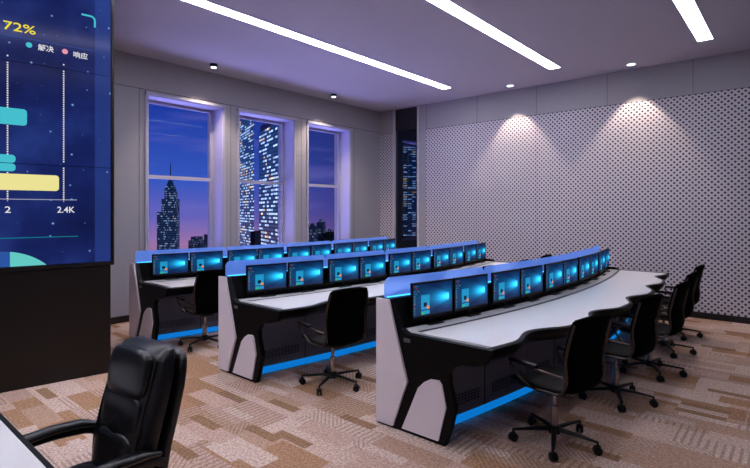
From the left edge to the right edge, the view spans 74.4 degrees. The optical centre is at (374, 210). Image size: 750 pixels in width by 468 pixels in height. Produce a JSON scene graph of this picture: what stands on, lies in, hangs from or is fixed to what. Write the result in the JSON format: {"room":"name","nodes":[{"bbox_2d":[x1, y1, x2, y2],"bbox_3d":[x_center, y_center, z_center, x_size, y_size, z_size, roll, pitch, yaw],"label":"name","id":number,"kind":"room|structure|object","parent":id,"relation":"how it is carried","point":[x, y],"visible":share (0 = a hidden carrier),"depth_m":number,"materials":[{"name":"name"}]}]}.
{"room":"control room","nodes":[
{"label":"control room","id":0,"kind":"room"},
{"bbox_2d":[111,50,379,317],"bbox_3d":[-3.159,-0.365,8.719,0.500,4.130,16.100,0,0,41],"label":"wall","id":1,"kind":"structure","parent":0,"point":[133,70],"depth_m":8.88,"materials":[{"name":"paint"}]},
{"bbox_2d":[111,315,128,324],"bbox_3d":[-4.045,1.650,7.294,0.014,0.100,12.785,0,0,41],"label":"baseboard","id":2,"kind":"structure","parent":1,"relation":"attached to","point":[121,319],"depth_m":7.49,"materials":[{"name":"black"}]},
{"bbox_2d":[145,91,225,261],"bbox_3d":[-3.281,-0.530,8.434,0.405,2.720,1.430,0,0,41],"label":"window","id":3,"kind":"structure","parent":1,"relation":"in","point":[217,112],"depth_m":8.84,"materials":[{"name":"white paint"}]},
{"bbox_2d":[114,83,378,132],"bbox_3d":[-4.041,-0.162,7.308,0.002,3.524,12.810,0,0,41],"label":"trim","id":4,"kind":"structure","parent":1,"relation":"attached to","point":[114,83],"depth_m":8.97,"materials":[{"name":"grey"}]},
{"bbox_2d":[237,108,296,249],"bbox_3d":[-2.201,-0.530,9.690,0.405,2.720,1.388,0,0,41],"label":"window","id":5,"kind":"structure","parent":1,"relation":"in","point":[287,183],"depth_m":10.09,"materials":[{"name":"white paint"}]},
{"bbox_2d":[307,121,352,245],"bbox_3d":[-1.110,-0.530,10.958,0.405,2.720,1.353,0,0,41],"label":"window","id":6,"kind":"structure","parent":1,"relation":"in","point":[344,135],"depth_m":11.36,"materials":[{"name":"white paint"}]},
{"bbox_2d":[0,317,749,467],"bbox_3d":[1.212,1.800,4.959,12.030,0.200,16.500,0,0,41],"label":"floor","id":7,"kind":"structure","parent":0,"point":[701,419],"depth_m":4.07,"materials":[{"name":"carpet"}]},
{"bbox_2d":[0,413,53,467],"bbox_3d":[-2.381,1.323,1.909,1.930,0.755,1.434,0,0,41],"label":"executive desk","id":8,"kind":"object","parent":7,"relation":"on","point":[16,451],"visible":1,"depth_m":1.94,"materials":[{"name":"white"}]},
{"bbox_2d":[0,0,113,392],"bbox_3d":[-4.189,-0.350,4.226,3.470,4.100,0.352,0,0,-41],"label":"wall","id":9,"kind":"structure","parent":7,"relation":"on","point":[57,56],"depth_m":4.89,"materials":[{"name":"black"}]},
{"bbox_2d":[23,336,186,467],"bbox_3d":[-1.275,1.160,2.137,0.684,1.079,0.790,0,0,27],"label":"chair","id":10,"kind":"object","parent":7,"relation":"on","point":[134,426],"visible":0.96,"depth_m":2.21,"materials":[{"name":"black leather"}]},
{"bbox_2d":[176,269,230,351],"bbox_3d":[-2.134,1.204,6.261,0.637,0.990,0.667,0,0,-39],"label":"office chair","id":11,"kind":"object","parent":7,"relation":"on","point":[205,291],"visible":0.66,"depth_m":6.02,"materials":[{"name":"black plastic"}]},
{"bbox_2d":[129,245,396,339],"bbox_3d":[-0.958,1.120,8.349,1.320,1.160,5.682,0,0,41],"label":"control console","id":12,"kind":"object","parent":7,"relation":"on","point":[155,312],"visible":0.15,"depth_m":6.55,"materials":[{"name":"black"}]},
{"bbox_2d":[152,252,188,279],"bbox_3d":[-2.822,0.764,6.827,0.486,0.355,0.093,0,0,-39],"label":"computer monitor","id":13,"kind":"object","parent":12,"relation":"on","point":[169,264],"visible":1,"depth_m":6.82,"materials":[{"name":"black"}]},
{"bbox_2d":[160,317,194,327],"bbox_3d":[-2.632,1.490,6.598,0.451,0.079,0.011,0,0,-39],"label":"vent grille","id":14,"kind":"object","parent":12,"relation":"attached to","point":[175,322],"depth_m":6.60,"materials":[{"name":"black"}]},
{"bbox_2d":[190,251,222,273],"bbox_3d":[-2.434,0.764,7.152,0.486,0.355,0.093,0,0,-41],"label":"computer monitor","id":15,"kind":"object","parent":12,"relation":"on","point":[207,260],"visible":0.95,"depth_m":7.14,"materials":[{"name":"black"}]},
{"bbox_2d":[227,249,256,272],"bbox_3d":[-2.016,0.764,7.531,0.486,0.355,0.093,0,0,-43],"label":"computer monitor","id":16,"kind":"object","parent":12,"relation":"on","point":[236,259],"visible":0.95,"depth_m":7.51,"materials":[{"name":"black"}]},
{"bbox_2d":[144,256,387,287],"bbox_3d":[-0.917,0.958,8.321,1.085,0.029,5.419,0,0,41],"label":"countertop","id":17,"kind":"structure","parent":12,"relation":"on","point":[189,281],"depth_m":6.52,"materials":[{"name":"white laminate"}]},
{"bbox_2d":[257,247,283,264],"bbox_3d":[-1.657,0.764,7.882,0.093,0.355,0.486,0,0,45],"label":"computer monitor","id":18,"kind":"object","parent":12,"relation":"on","point":[276,254],"visible":0.84,"depth_m":7.87,"materials":[{"name":"black"}]},
{"bbox_2d":[287,245,309,264],"bbox_3d":[-1.270,0.764,8.288,0.093,0.355,0.486,0,0,42],"label":"computer monitor","id":19,"kind":"object","parent":12,"relation":"on","point":[294,253],"visible":0.92,"depth_m":8.27,"materials":[{"name":"black"}]},
{"bbox_2d":[310,244,330,264],"bbox_3d":[-0.940,0.764,8.663,0.093,0.355,0.486,0,0,40],"label":"computer monitor","id":20,"kind":"object","parent":12,"relation":"on","point":[321,251],"visible":0.91,"depth_m":8.64,"materials":[{"name":"black"}]},
{"bbox_2d":[333,242,351,258],"bbox_3d":[-0.586,0.764,9.097,0.093,0.355,0.486,0,0,38],"label":"computer monitor","id":21,"kind":"object","parent":12,"relation":"on","point":[340,250],"visible":0.91,"depth_m":9.08,"materials":[{"name":"black"}]},
{"bbox_2d":[352,241,367,256],"bbox_3d":[-0.284,0.764,9.497,0.093,0.355,0.486,0,0,36],"label":"computer monitor","id":22,"kind":"object","parent":12,"relation":"on","point":[360,248],"visible":0.98,"depth_m":9.50,"materials":[{"name":"black"}]},
{"bbox_2d":[369,239,382,255],"bbox_3d":[0.038,0.764,9.959,0.093,0.355,0.486,0,0,34],"label":"computer monitor","id":23,"kind":"object","parent":12,"relation":"on","point":[375,246],"visible":0.99,"depth_m":9.91,"materials":[{"name":"black"}]},
{"bbox_2d":[383,238,394,255],"bbox_3d":[0.311,0.764,10.383,0.093,0.355,0.486,0,0,32],"label":"computer monitor","id":24,"kind":"object","parent":12,"relation":"on","point":[388,244],"visible":0.98,"depth_m":10.33,"materials":[{"name":"black"}]},
{"bbox_2d":[297,287,368,395],"bbox_3d":[-0.389,1.204,4.838,0.637,0.990,0.667,0,0,-35],"label":"office chair","id":25,"kind":"object","parent":7,"relation":"on","point":[345,312],"visible":1,"depth_m":4.63,"materials":[{"name":"black plastic"}]},
{"bbox_2d":[218,251,531,382],"bbox_3d":[0.672,1.120,6.986,1.320,1.160,5.682,0,0,41],"label":"control console","id":26,"kind":"object","parent":7,"relation":"on","point":[257,336],"visible":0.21,"depth_m":5.26,"materials":[{"name":"black"}]},
{"bbox_2d":[246,262,286,296],"bbox_3d":[-1.191,0.764,5.464,0.486,0.355,0.093,0,0,-39],"label":"computer monitor","id":27,"kind":"object","parent":26,"relation":"on","point":[264,278],"visible":1,"depth_m":5.46,"materials":[{"name":"black"}]},
{"bbox_2d":[265,344,298,358],"bbox_3d":[-1.001,1.490,5.235,0.451,0.079,0.011,0,0,-39],"label":"vent grille","id":28,"kind":"object","parent":26,"relation":"attached to","point":[285,350],"depth_m":5.24,"materials":[{"name":"black metal"}]},
{"bbox_2d":[288,260,322,292],"bbox_3d":[-0.803,0.764,5.789,0.486,0.355,0.093,0,0,-41],"label":"computer monitor","id":29,"kind":"object","parent":26,"relation":"on","point":[303,274],"visible":1,"depth_m":5.78,"materials":[{"name":"black"}]},
{"bbox_2d":[328,257,358,286],"bbox_3d":[-0.385,0.764,6.168,0.486,0.355,0.093,0,0,-43],"label":"computer monitor","id":30,"kind":"object","parent":26,"relation":"on","point":[342,270],"visible":1,"depth_m":6.16,"materials":[{"name":"black"}]},
{"bbox_2d":[359,254,385,282],"bbox_3d":[-0.026,0.764,6.519,0.093,0.355,0.486,0,0,45],"label":"computer monitor","id":31,"kind":"object","parent":26,"relation":"on","point":[372,266],"visible":1,"depth_m":6.51,"materials":[{"name":"black"}]},
{"bbox_2d":[238,261,515,309],"bbox_3d":[0.713,0.958,6.958,1.085,0.029,5.419,0,0,41],"label":"countertop","id":32,"kind":"structure","parent":26,"relation":"on","point":[296,301],"depth_m":5.86,"materials":[{"name":"white laminate"}]},
{"bbox_2d":[388,252,410,278],"bbox_3d":[0.360,0.764,6.925,0.093,0.355,0.486,0,0,42],"label":"computer monitor","id":33,"kind":"object","parent":26,"relation":"on","point":[398,263],"visible":1,"depth_m":6.90,"materials":[{"name":"black"}]},
{"bbox_2d":[411,250,430,274],"bbox_3d":[0.691,0.764,7.300,0.093,0.355,0.486,0,0,40],"label":"computer monitor","id":34,"kind":"object","parent":26,"relation":"on","point":[420,260],"visible":1,"depth_m":7.27,"materials":[{"name":"black"}]},
{"bbox_2d":[432,248,448,271],"bbox_3d":[1.045,0.764,7.734,0.093,0.355,0.486,0,0,38],"label":"computer monitor","id":35,"kind":"object","parent":26,"relation":"on","point":[440,257],"visible":1,"depth_m":7.70,"materials":[{"name":"black"}]},
{"bbox_2d":[449,246,462,268],"bbox_3d":[1.347,0.764,8.134,0.093,0.355,0.486,0,0,36],"label":"computer monitor","id":36,"kind":"object","parent":26,"relation":"on","point":[455,253],"visible":1,"depth_m":8.12,"materials":[{"name":"black"}]},
{"bbox_2d":[464,244,475,265],"bbox_3d":[1.669,0.764,8.596,0.093,0.355,0.486,0,0,34],"label":"computer monitor","id":37,"kind":"object","parent":26,"relation":"on","point":[469,250],"visible":1,"depth_m":8.57,"materials":[{"name":"black"}]},
{"bbox_2d":[476,242,485,262],"bbox_3d":[1.942,0.764,9.020,0.093,0.355,0.486,0,0,32],"label":"computer monitor","id":38,"kind":"object","parent":26,"relation":"on","point":[480,247],"visible":1,"depth_m":8.98,"materials":[{"name":"black"}]},
{"bbox_2d":[476,265,493,280],"bbox_3d":[1.241,1.204,6.647,0.667,0.990,0.637,0,0,41],"label":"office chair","id":39,"kind":"object","parent":7,"relation":"on","point":[488,269],"visible":0.09,"depth_m":6.41,"materials":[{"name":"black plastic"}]},
{"bbox_2d":[376,266,668,446],"bbox_3d":[2.352,1.120,5.673,1.320,1.160,5.682,0,0,41],"label":"control console","id":40,"kind":"object","parent":7,"relation":"on","point":[431,379],"visible":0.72,"depth_m":3.96,"materials":[{"name":"black"}]},
{"bbox_2d":[410,278,452,324],"bbox_3d":[0.489,0.764,4.150,0.486,0.355,0.093,0,0,-39],"label":"computer monitor","id":41,"kind":"object","parent":40,"relation":"on","point":[432,298],"visible":1,"depth_m":4.13,"materials":[{"name":"black"}]},
{"bbox_2d":[456,387,478,404],"bbox_3d":[0.679,1.490,3.922,0.451,0.079,0.011,0,0,-39],"label":"vent grille","id":42,"kind":"object","parent":40,"relation":"attached to","point":[466,396],"depth_m":3.98,"materials":[{"name":"black metal"}]},
{"bbox_2d":[453,273,487,316],"bbox_3d":[0.877,0.764,4.476,0.486,0.355,0.093,0,0,-41],"label":"computer monitor","id":43,"kind":"object","parent":40,"relation":"on","point":[470,292],"visible":1,"depth_m":4.46,"materials":[{"name":"black"}]},
{"bbox_2d":[491,269,519,307],"bbox_3d":[1.295,0.764,4.855,0.486,0.355,0.093,0,0,-43],"label":"computer monitor","id":44,"kind":"object","parent":40,"relation":"on","point":[505,285],"visible":1,"depth_m":4.83,"materials":[{"name":"black"}]},
{"bbox_2d":[492,371,521,391],"bbox_3d":[1.160,1.490,4.327,0.449,0.079,0.010,0,0,-41],"label":"vent grille","id":45,"kind":"object","parent":40,"relation":"attached to","point":[503,382],"depth_m":4.29,"materials":[{"name":"black metal"}]},
{"bbox_2d":[519,265,542,301],"bbox_3d":[1.654,0.764,5.205,0.093,0.355,0.486,0,0,45],"label":"computer monitor","id":46,"kind":"object","parent":40,"relation":"on","point":[531,278],"visible":1,"depth_m":5.19,"materials":[{"name":"black"}]},
{"bbox_2d":[406,269,664,347],"bbox_3d":[2.393,0.958,5.645,1.085,0.029,5.419,0,0,41],"label":"countertop","id":47,"kind":"structure","parent":40,"relation":"on","point":[497,330],"depth_m":4.54,"materials":[{"name":"white laminate"}]},
{"bbox_2d":[532,360,548,369],"bbox_3d":[1.585,1.490,4.716,0.332,0.079,0.008,0,0,-44],"label":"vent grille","id":48,"kind":"object","parent":40,"relation":"attached to","point":[542,363],"depth_m":4.73,"materials":[{"name":"black metal"}]},
{"bbox_2d":[544,261,562,294],"bbox_3d":[2.040,0.764,5.612,0.093,0.355,0.486,0,0,42],"label":"computer monitor","id":49,"kind":"object","parent":40,"relation":"on","point":[553,272],"visible":1,"depth_m":5.58,"materials":[{"name":"black"}]},
{"bbox_2d":[563,258,576,289],"bbox_3d":[2.371,0.764,5.987,0.093,0.355,0.486,0,0,40],"label":"computer monitor","id":50,"kind":"object","parent":40,"relation":"on","point":[570,265],"visible":1,"depth_m":5.95,"materials":[{"name":"black"}]},
{"bbox_2d":[577,255,589,283],"bbox_3d":[2.725,0.764,6.421,0.093,0.355,0.486,0,0,38],"label":"computer monitor","id":51,"kind":"object","parent":40,"relation":"on","point":[583,262],"visible":1,"depth_m":6.37,"materials":[{"name":"black"}]},
{"bbox_2d":[589,252,598,279],"bbox_3d":[3.027,0.764,6.821,0.093,0.355,0.486,0,0,36],"label":"computer monitor","id":52,"kind":"object","parent":40,"relation":"on","point":[594,256],"visible":1,"depth_m":6.82,"materials":[{"name":"black"}]},
{"bbox_2d":[598,250,605,275],"bbox_3d":[3.349,0.764,7.283,0.093,0.355,0.486,0,0,34],"label":"computer monitor","id":53,"kind":"object","parent":40,"relation":"on","point":[601,254],"visible":0.99,"depth_m":7.22,"materials":[{"name":"black"}]},
{"bbox_2d":[603,248,610,271],"bbox_3d":[3.622,0.764,7.707,0.093,0.355,0.486,0,0,32],"label":"computer monitor","id":54,"kind":"object","parent":40,"relation":"on","point":[606,249],"visible":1,"depth_m":7.69,"materials":[{"name":"black"}]},
{"bbox_2d":[515,259,529,268],"bbox_3d":[1.969,1.204,7.432,0.667,0.990,0.637,0,0,41],"label":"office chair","id":55,"kind":"object","parent":7,"relation":"on","point":[523,263],"visible":0.02,"depth_m":7.15,"materials":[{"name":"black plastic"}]},
{"bbox_2d":[538,254,551,270],"bbox_3d":[2.593,1.204,8.280,0.667,0.990,0.637,0,0,41],"label":"office chair","id":56,"kind":"object","parent":7,"relation":"on","point":[545,259],"visible":0.08,"depth_m":8.02,"materials":[{"name":"black plastic"}]},
{"bbox_2d":[508,314,610,461],"bbox_3d":[1.346,1.204,3.634,0.637,0.990,0.667,0,0,-33],"label":"office chair","id":57,"kind":"object","parent":7,"relation":"on","point":[582,371],"visible":1,"depth_m":3.44,"materials":[{"name":"black plastic"}]},
{"bbox_2d":[578,294,663,412],"bbox_3d":[2.199,1.204,4.459,0.637,0.990,0.667,0,0,-37],"label":"office chair","id":58,"kind":"object","parent":7,"relation":"on","point":[643,328],"visible":0.79,"depth_m":4.26,"materials":[{"name":"black plastic"}]},
{"bbox_2d":[619,281,690,381],"bbox_3d":[2.923,1.204,5.211,0.637,0.990,0.667,0,0,-43],"label":"office chair","id":59,"kind":"object","parent":7,"relation":"on","point":[675,313],"visible":0.74,"depth_m":5.02,"materials":[{"name":"black plastic"}]},
{"bbox_2d":[656,272,699,358],"bbox_3d":[3.524,1.204,5.986,0.637,0.990,0.667,0,0,-43],"label":"office chair","id":60,"kind":"object","parent":7,"relation":"on","point":[692,277],"visible":0.49,"depth_m":5.81,"materials":[{"name":"black plastic"}]},
{"bbox_2d":[655,264,704,340],"bbox_3d":[4.118,1.204,6.769,0.667,0.990,0.637,0,0,45],"label":"office chair","id":61,"kind":"object","parent":7,"relation":"on","point":[700,268],"visible":0.36,"depth_m":6.60,"materials":[{"name":"black plastic"}]},
{"bbox_2d":[114,0,749,111],"bbox_3d":[1.212,-2.460,4.959,12.030,0.060,16.500,0,0,41],"label":"ceiling","id":62,"kind":"structure","parent":0,"point":[584,38],"depth_m":7.04,"materials":[{"name":"paint"}]},
{"bbox_2d":[210,63,217,68],"bbox_3d":[-2.671,-2.398,8.181,0.124,0.064,0.124,0,0,41],"label":"recessed light","id":63,"kind":"object","parent":62,"relation":"in","point":[212,65],"visible":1,"depth_m":8.14,"materials":[{"name":"black metal"}]},
{"bbox_2d":[182,0,450,88],"bbox_3d":[-2.141,-2.455,5.654,0.200,0.050,10.980,0,0,41],"label":"ceiling light","id":64,"kind":"object","parent":62,"relation":"attached to","point":[201,3],"visible":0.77,"depth_m":6.97,"materials":[{"name":"white plastic"}]},
{"bbox_2d":[426,0,560,69],"bbox_3d":[-0.512,-2.455,4.266,0.200,0.050,11.000,0,0,41],"label":"ceiling light","id":65,"kind":"object","parent":62,"relation":"attached to","point":[448,6],"visible":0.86,"depth_m":6.69,"materials":[{"name":"white plastic"}]},
{"bbox_2d":[672,0,713,41],"bbox_3d":[1.121,-2.455,2.868,0.200,0.050,11.010,0,0,41],"label":"ceiling light","id":66,"kind":"object","parent":62,"relation":"attached to","point":[689,10],"visible":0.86,"depth_m":6.28,"materials":[{"name":"white plastic"}]},
{"bbox_2d":[380,50,749,250],"bbox_3d":[4.475,-0.365,8.523,11.330,4.130,0.140,0,0,41],"label":"wall","id":67,"kind":"structure","parent":0,"point":[727,71],"depth_m":8.98,"materials":[{"name":"paint"}]},
{"bbox_2d":[380,134,392,239],"bbox_3d":[0.288,-0.130,12.023,0.417,3.460,0.014,0,0,41],"label":"wall panel","id":68,"kind":"object","parent":67,"relation":"attached to","point":[386,141],"visible":0.64,"depth_m":12.02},
{"bbox_2d":[393,106,418,252],"bbox_3d":[0.766,-0.364,11.681,0.753,4.128,0.150,0,0,41],"label":"window","id":69,"kind":"structure","parent":67,"relation":"in","point":[405,121],"depth_m":11.68,"materials":[{"name":"grey"}]},
{"bbox_2d":[426,123,476,254],"bbox_3d":[1.658,-0.130,10.845,1.286,3.460,0.014,0,0,41],"label":"wall panel","id":70,"kind":"object","parent":67,"relation":"attached to","point":[451,151],"visible":0.64,"depth_m":10.82,"materials":[{"name":"grey metal"}]},
{"bbox_2d":[477,115,535,265],"bbox_3d":[2.637,-0.130,10.003,1.286,3.460,0.014,0,0,41],"label":"wall panel","id":71,"kind":"object","parent":67,"relation":"attached to","point":[506,148],"visible":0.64,"depth_m":9.96,"materials":[{"name":"grey metal"}]},
{"bbox_2d":[536,106,606,264],"bbox_3d":[3.616,-0.130,9.161,1.286,3.460,0.014,0,0,41],"label":"wall panel","id":72,"kind":"object","parent":67,"relation":"attached to","point":[571,146],"visible":0.64,"depth_m":9.15,"materials":[{"name":"grey metal"}]},
{"bbox_2d":[426,87,746,128],"bbox_3d":[4.942,-2.145,8.019,9.964,0.570,0.016,0,0,41],"label":"trim","id":73,"kind":"structure","parent":67,"relation":"attached to","point":[744,87],"depth_m":9.15,"materials":[{"name":"grey"}]},
{"bbox_2d":[607,95,692,307],"bbox_3d":[4.595,-0.130,8.319,1.286,3.460,0.014,0,0,41],"label":"wall panel","id":74,"kind":"object","parent":67,"relation":"attached to","point":[650,142],"visible":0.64,"depth_m":8.28,"materials":[{"name":"grey metal"}]},
{"bbox_2d":[665,308,749,323],"bbox_3d":[4.421,1.650,8.460,11.330,0.100,0.025,0,0,41],"label":"baseboard","id":75,"kind":"structure","parent":67,"relation":"attached to","point":[711,316],"depth_m":7.65,"materials":[{"name":"black"}]},
{"bbox_2d":[693,87,749,316],"bbox_3d":[5.574,-0.130,7.476,1.286,3.460,0.014,0,0,41],"label":"wall panel","id":76,"kind":"object","parent":67,"relation":"attached to","point":[721,119],"visible":1,"depth_m":7.63,"materials":[{"name":"grey metal"}]},
{"label":"outside","id":77,"kind":"structure","parent":0,"visible":0},
{"bbox_2d":[157,163,179,252],"bbox_3d":[-201.134,7.530,480.000,19.433,108.340,8.800,0,0,0],"label":"skyscraper","id":78,"kind":"structure","parent":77,"point":[168,219],"depth_m":476.03,"materials":[{"name":"glass"}]},
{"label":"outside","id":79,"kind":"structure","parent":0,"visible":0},
{"bbox_2d":[188,236,203,250],"bbox_3d":[-151.336,41.690,420.000,10.202,40.020,12.000,0,0,0],"label":"skyscraper","id":80,"kind":"structure","parent":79,"point":[196,243],"depth_m":413.99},
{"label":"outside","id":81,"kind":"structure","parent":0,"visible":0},
{"bbox_2d":[204,234,207,249],"bbox_3d":[-132.591,40.162,400.000,7.692,43.076,12.000,0,0,0],"label":"skyscraper","id":82,"kind":"structure","parent":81,"point":[205,235],"depth_m":393.97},
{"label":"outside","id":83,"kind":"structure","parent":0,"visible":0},
{"bbox_2d":[259,123,277,245],"bbox_3d":[-16.947,23.154,86.862,4.533,77.093,36.568,0,0,-27],"label":"skyscraper","id":84,"kind":"structure","parent":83,"point":[268,134],"depth_m":84.31,"materials":[{"name":"blue glass"}]},
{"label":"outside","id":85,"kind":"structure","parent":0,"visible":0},
{"bbox_2d":[240,119,253,247],"bbox_3d":[-37.222,14.652,134.897,4.744,94.097,53.661,0,0,-27],"label":"skyscraper","id":86,"kind":"structure","parent":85,"point":[246,126],"depth_m":116.43,"materials":[{"name":"blue glass"}]},
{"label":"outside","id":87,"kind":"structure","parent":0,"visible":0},
{"bbox_2d":[250,231,260,246],"bbox_3d":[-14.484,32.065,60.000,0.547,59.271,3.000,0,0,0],"label":"skyscraper","id":88,"kind":"structure","parent":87,"point":[255,236],"depth_m":58.74,"materials":[{"name":"black"}]},
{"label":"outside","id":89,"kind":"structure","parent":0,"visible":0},
{"bbox_2d":[309,223,317,242],"bbox_3d":[-37.955,34.605,300.000,5.466,54.191,10.000,0,0,0],"label":"skyscraper","id":90,"kind":"structure","parent":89,"point":[313,230],"depth_m":295.00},
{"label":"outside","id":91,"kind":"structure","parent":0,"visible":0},
{"bbox_2d":[317,219,325,237],"bbox_3d":[-34.274,33.557,315.000,4.782,56.286,10.000,0,0,0],"label":"skyscraper","id":92,"kind":"structure","parent":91,"point":[321,225],"depth_m":309.99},
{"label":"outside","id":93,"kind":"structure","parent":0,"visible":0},
{"bbox_2d":[314,231,333,242],"bbox_3d":[-3.082,7.513,34.167,4.360,12.387,5.480,0,0,-28],"label":"street tree","id":94,"kind":"object","parent":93,"point":[325,236],"visible":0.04,"depth_m":33.52,"materials":[{"name":"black plant"}]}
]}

